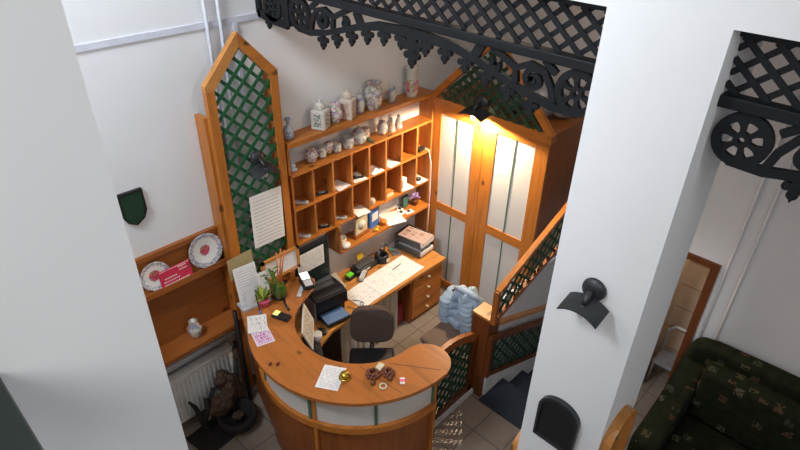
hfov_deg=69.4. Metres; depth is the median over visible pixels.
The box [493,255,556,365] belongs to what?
wall
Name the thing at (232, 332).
trim
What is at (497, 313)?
balustrade
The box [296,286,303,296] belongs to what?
remote
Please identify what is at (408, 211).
name badge
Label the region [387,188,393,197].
box
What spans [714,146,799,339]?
pipe
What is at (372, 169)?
note
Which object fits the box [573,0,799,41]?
beam
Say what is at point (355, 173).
paper slip
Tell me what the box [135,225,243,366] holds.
shelf
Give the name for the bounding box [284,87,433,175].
wall shelf
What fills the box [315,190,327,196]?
remote control
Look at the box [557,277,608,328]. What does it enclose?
wall lamp
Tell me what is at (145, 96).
wall
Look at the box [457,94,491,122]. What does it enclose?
wall lamp
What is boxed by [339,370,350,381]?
bell
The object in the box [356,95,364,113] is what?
jar
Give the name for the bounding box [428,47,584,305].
wardrobe
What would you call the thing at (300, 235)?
remote control
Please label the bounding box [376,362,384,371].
block
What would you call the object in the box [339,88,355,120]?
tea canister
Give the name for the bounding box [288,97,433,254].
unit
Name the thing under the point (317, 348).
keyboard
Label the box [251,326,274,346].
flyer
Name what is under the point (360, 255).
sticky note
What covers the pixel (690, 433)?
seat cushion
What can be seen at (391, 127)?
vase
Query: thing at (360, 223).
desk clock
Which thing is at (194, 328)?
vase
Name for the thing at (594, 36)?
wall
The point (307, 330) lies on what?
newspaper
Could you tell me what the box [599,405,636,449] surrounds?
chair
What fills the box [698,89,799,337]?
pipe
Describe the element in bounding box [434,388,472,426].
trim
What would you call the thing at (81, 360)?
pillar
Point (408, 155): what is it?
shelf
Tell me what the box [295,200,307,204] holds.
remote control
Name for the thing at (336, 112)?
flower vase
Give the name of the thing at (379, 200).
shelf
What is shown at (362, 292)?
sheet
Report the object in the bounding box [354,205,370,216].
paper slip
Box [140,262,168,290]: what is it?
plate
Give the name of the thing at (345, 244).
cup
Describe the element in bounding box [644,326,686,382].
chair
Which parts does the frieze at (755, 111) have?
rail, rail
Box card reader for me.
[271,310,290,321]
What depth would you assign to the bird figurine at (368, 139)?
5.21 m
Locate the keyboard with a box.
[302,336,323,356]
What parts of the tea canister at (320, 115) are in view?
lid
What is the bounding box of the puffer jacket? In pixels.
[438,285,483,333]
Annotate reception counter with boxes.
[239,276,450,449]
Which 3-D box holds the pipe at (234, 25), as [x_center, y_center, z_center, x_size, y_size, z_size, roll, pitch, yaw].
[-1.147,-1.124,4.149,0.020,0.635,0.030,28,41,35]
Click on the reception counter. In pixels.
(360, 415)
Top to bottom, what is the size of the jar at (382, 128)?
0.130 m
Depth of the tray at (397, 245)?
6.17 m
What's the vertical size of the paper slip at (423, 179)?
0.003 m
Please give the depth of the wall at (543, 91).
5.13 m
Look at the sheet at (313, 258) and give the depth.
5.14 m
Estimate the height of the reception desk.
0.630 m
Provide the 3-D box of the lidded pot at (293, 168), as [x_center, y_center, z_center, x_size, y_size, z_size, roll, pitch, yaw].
[-0.891,-0.489,4.756,0.090,0.080,0.090,28,41,35]
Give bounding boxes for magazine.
[398,226,433,244]
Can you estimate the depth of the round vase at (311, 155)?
4.83 m
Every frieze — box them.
[255,0,606,117]
[710,31,799,202]
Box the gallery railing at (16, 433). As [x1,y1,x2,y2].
[0,377,43,449]
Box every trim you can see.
[74,12,259,52]
[165,329,234,371]
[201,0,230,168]
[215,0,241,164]
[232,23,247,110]
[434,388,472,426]
[482,352,535,394]
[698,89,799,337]
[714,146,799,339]
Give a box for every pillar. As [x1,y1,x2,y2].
[0,0,188,449]
[517,7,762,449]
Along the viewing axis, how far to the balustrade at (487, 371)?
5.38 m
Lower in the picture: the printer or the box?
the printer
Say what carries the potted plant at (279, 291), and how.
on the reception counter
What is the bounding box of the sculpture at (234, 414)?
[188,357,257,434]
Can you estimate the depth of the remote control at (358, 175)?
5.35 m
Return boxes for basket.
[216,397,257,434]
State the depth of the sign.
4.33 m
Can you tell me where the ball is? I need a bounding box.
[380,219,386,224]
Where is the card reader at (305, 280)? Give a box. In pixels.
[298,271,314,289]
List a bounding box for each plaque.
[117,187,146,224]
[510,429,520,449]
[533,395,580,449]
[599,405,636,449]
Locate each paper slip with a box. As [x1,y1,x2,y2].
[334,180,349,190]
[353,172,367,182]
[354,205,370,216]
[370,165,384,175]
[387,158,399,167]
[402,183,413,191]
[416,175,427,184]
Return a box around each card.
[227,249,252,280]
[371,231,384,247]
[387,242,394,247]
[402,176,406,187]
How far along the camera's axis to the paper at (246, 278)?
4.66 m
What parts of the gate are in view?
rail, rail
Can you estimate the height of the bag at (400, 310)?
0.336 m
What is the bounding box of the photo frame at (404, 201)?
[401,194,407,208]
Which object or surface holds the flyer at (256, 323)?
on the reception counter
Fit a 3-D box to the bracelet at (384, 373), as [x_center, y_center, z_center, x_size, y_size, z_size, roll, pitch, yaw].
[-0.083,1.049,4.123,0.099,0.046,0.099,16,35,21]
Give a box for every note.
[357,252,362,259]
[370,166,378,172]
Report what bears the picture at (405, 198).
attached to the photo frame at (404, 201)
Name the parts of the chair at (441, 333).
seat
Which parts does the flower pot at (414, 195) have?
pot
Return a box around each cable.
[283,280,289,310]
[425,148,431,231]
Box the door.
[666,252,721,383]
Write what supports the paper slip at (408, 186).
on the unit
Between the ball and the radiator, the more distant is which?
the ball
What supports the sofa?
on the floor
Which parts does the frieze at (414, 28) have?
rail, rail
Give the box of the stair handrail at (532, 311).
[499,304,546,325]
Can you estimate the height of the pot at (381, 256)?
0.191 m
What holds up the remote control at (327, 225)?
on the unit
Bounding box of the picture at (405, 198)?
[404,197,407,206]
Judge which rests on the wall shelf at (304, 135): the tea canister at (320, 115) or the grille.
the tea canister at (320, 115)
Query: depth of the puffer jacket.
5.32 m
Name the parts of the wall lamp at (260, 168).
wall plate, arm, lamp shade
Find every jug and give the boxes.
[359,79,382,110]
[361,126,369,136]
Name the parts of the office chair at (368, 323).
seat, backrest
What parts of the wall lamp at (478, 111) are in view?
lamp shade, arm, wall plate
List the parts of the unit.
panel, panel, panel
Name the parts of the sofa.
arm, backrest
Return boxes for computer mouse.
[299,326,326,334]
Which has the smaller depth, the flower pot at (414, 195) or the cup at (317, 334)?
the cup at (317, 334)
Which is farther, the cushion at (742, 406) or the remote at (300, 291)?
the remote at (300, 291)
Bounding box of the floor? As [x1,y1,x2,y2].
[181,288,669,449]
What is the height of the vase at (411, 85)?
0.287 m
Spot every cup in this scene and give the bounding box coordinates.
[314,330,321,342]
[334,142,340,153]
[341,235,345,241]
[342,241,349,248]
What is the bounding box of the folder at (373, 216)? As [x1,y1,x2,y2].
[368,206,378,229]
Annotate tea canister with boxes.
[310,99,329,130]
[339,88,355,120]
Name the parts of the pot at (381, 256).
pot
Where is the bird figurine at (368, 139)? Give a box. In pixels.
[366,137,374,143]
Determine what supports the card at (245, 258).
attached to the lattice panel
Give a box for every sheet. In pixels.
[249,185,284,248]
[298,244,323,272]
[315,365,346,390]
[347,282,381,305]
[362,255,423,294]
[380,210,406,225]
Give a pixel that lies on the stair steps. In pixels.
(522, 380)
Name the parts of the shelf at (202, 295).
trim, shelf, plate rail, shelf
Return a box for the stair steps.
[510,370,532,393]
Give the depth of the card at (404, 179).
5.91 m
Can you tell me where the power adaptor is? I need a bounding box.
[418,145,424,152]
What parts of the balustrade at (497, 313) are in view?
post, rail, handrail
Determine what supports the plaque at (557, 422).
attached to the wall pillar at (646, 167)
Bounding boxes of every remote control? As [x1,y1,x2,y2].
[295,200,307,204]
[298,233,310,237]
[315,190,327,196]
[318,223,329,228]
[336,216,346,219]
[353,174,363,178]
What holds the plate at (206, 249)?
on the shelf at (202, 295)
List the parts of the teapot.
lid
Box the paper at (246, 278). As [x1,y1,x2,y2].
[232,262,270,312]
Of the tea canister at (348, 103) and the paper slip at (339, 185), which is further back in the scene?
the paper slip at (339, 185)
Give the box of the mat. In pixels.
[186,419,235,449]
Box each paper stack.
[398,241,432,256]
[420,237,433,248]
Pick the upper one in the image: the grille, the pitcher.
the pitcher
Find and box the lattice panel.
[194,31,293,386]
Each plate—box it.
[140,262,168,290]
[189,233,222,267]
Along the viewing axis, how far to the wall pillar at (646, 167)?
2.52 m
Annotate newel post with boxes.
[471,302,499,396]
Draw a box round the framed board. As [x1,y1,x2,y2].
[260,245,300,292]
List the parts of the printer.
panel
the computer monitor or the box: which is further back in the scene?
the box
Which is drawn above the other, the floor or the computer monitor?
the computer monitor
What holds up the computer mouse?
on the reception desk
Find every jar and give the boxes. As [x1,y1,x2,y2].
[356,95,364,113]
[376,120,387,134]
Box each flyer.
[247,314,267,333]
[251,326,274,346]
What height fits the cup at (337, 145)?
0.085 m
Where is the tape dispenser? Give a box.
[345,271,354,281]
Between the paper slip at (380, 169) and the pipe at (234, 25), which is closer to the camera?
the pipe at (234, 25)
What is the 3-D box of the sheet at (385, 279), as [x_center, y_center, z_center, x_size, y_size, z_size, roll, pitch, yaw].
[-0.070,0.500,5.881,0.310,0.003,0.620,27,41,34]
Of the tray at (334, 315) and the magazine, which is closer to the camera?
the tray at (334, 315)
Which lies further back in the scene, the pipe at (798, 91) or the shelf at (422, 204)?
the shelf at (422, 204)
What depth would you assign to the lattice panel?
4.26 m
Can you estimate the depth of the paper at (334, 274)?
5.72 m
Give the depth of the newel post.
5.04 m
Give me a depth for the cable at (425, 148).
6.12 m
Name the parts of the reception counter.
white panel, white panel, rail, white panel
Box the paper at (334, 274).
[330,272,345,287]
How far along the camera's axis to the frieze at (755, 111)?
2.12 m
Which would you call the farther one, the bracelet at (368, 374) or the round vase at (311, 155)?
the round vase at (311, 155)
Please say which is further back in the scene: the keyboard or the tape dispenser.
the tape dispenser
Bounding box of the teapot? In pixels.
[350,126,366,144]
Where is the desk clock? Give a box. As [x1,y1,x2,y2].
[350,214,369,239]
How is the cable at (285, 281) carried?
on the reception counter
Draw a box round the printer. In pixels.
[301,275,350,327]
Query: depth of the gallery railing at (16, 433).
1.10 m
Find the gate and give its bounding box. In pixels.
[435,332,477,419]
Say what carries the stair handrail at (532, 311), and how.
attached to the wall at (536, 294)
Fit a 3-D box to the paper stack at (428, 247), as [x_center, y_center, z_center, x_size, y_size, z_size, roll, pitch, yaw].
[0.167,0.222,6.244,0.320,0.040,0.210,25,40,32]
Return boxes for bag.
[397,300,403,324]
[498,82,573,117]
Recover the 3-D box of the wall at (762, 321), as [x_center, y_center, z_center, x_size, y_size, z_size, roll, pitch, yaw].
[3.674,0.731,3.349,4.000,3.760,0.150,28,41,35]
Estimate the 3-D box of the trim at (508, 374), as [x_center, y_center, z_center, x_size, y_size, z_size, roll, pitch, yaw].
[1.329,1.440,6.022,0.060,0.950,1.660,28,41,35]
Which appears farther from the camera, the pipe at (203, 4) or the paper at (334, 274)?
the paper at (334, 274)
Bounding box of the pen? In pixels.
[255,294,261,313]
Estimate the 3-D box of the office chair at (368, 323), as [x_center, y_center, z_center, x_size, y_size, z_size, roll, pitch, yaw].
[-0.273,1.231,5.089,0.526,0.890,0.574,0,33,-2]
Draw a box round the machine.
[350,256,376,276]
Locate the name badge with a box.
[403,209,414,213]
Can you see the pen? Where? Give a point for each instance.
(255, 294)
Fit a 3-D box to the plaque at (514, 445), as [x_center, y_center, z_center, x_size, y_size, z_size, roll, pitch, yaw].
[0.853,1.517,3.933,0.055,0.490,0.330,28,41,35]
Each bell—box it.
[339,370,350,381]
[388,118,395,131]
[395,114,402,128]
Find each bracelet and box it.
[365,367,380,379]
[381,366,394,377]
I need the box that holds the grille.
[168,342,232,384]
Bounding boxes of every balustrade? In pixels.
[483,318,543,378]
[490,202,566,325]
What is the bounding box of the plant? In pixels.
[254,285,271,307]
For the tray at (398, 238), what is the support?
on the reception desk
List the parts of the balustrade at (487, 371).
post, rail, handrail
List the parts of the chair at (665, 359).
leg, seat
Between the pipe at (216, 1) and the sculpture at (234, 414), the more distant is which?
the sculpture at (234, 414)
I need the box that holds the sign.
[157,259,192,287]
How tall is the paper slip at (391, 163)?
0.003 m
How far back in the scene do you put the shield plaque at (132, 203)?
3.95 m
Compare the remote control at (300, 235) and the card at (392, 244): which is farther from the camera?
the card at (392, 244)
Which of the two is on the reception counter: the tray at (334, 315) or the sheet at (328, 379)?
the sheet at (328, 379)
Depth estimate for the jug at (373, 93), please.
5.06 m
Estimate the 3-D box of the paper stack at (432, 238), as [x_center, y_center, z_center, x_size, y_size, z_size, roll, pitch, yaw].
[0.170,0.133,6.188,0.320,0.040,0.210,23,39,30]
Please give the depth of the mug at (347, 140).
5.10 m
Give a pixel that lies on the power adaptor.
(421, 148)
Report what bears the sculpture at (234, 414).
on the mat
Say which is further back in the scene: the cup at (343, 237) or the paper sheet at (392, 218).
the paper sheet at (392, 218)
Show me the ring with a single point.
(380, 384)
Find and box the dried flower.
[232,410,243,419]
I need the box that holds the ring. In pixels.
[379,383,386,389]
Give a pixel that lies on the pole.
(234, 312)
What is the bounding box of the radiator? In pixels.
[168,340,236,423]
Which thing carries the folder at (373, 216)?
on the unit
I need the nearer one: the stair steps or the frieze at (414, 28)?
the frieze at (414, 28)
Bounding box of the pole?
[232,310,252,399]
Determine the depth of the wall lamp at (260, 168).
4.29 m
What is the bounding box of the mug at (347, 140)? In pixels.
[342,134,353,149]
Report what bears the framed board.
on the reception counter
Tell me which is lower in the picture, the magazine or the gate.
the gate
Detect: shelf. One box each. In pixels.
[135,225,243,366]
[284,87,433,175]
[294,174,429,245]
[295,145,430,212]
[341,198,428,253]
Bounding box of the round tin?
[371,197,374,205]
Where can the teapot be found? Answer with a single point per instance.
(360, 137)
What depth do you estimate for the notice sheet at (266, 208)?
4.64 m
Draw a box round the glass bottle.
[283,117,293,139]
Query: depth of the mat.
4.92 m
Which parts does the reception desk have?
drawer, drawer, drawer, drawer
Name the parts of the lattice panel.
post, post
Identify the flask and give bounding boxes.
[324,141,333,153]
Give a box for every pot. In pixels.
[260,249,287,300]
[290,161,296,171]
[374,244,388,264]
[410,192,420,205]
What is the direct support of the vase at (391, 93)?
on the wall shelf at (304, 135)
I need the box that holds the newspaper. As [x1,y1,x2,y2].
[301,303,313,349]
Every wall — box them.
[61,0,472,382]
[467,0,604,107]
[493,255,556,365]
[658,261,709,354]
[689,41,799,376]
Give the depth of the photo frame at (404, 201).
6.13 m
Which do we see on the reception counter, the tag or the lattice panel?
the tag
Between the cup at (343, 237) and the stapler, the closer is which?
the cup at (343, 237)
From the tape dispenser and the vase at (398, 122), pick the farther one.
the tape dispenser
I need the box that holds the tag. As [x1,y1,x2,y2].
[400,377,404,383]
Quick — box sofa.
[627,337,799,449]
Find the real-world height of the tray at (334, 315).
0.012 m
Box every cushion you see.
[662,415,749,449]
[688,361,799,449]
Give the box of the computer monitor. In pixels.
[294,235,329,281]
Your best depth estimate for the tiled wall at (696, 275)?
5.31 m
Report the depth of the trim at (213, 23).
3.63 m
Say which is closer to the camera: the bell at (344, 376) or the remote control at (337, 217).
the bell at (344, 376)
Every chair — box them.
[349,305,393,363]
[420,289,468,394]
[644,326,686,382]
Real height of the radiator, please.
0.520 m
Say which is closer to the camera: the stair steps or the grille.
the grille
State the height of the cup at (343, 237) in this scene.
0.050 m
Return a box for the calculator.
[388,247,400,256]
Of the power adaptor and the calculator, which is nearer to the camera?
the power adaptor
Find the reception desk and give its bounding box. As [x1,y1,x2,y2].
[295,241,445,346]
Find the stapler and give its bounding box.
[359,269,367,281]
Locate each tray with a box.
[320,306,349,324]
[395,224,432,258]
[395,240,432,258]
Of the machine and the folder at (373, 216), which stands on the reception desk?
the machine
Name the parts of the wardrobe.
rail, panel, rail, panel, door, rail, cornice, panel, rail, door, panel, rail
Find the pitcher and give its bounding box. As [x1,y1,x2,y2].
[317,145,326,158]
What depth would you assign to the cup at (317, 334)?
5.01 m
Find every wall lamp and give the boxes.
[248,150,280,180]
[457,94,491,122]
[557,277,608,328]
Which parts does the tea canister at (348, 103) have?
lid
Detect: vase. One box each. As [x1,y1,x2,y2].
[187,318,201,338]
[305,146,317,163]
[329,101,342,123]
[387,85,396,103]
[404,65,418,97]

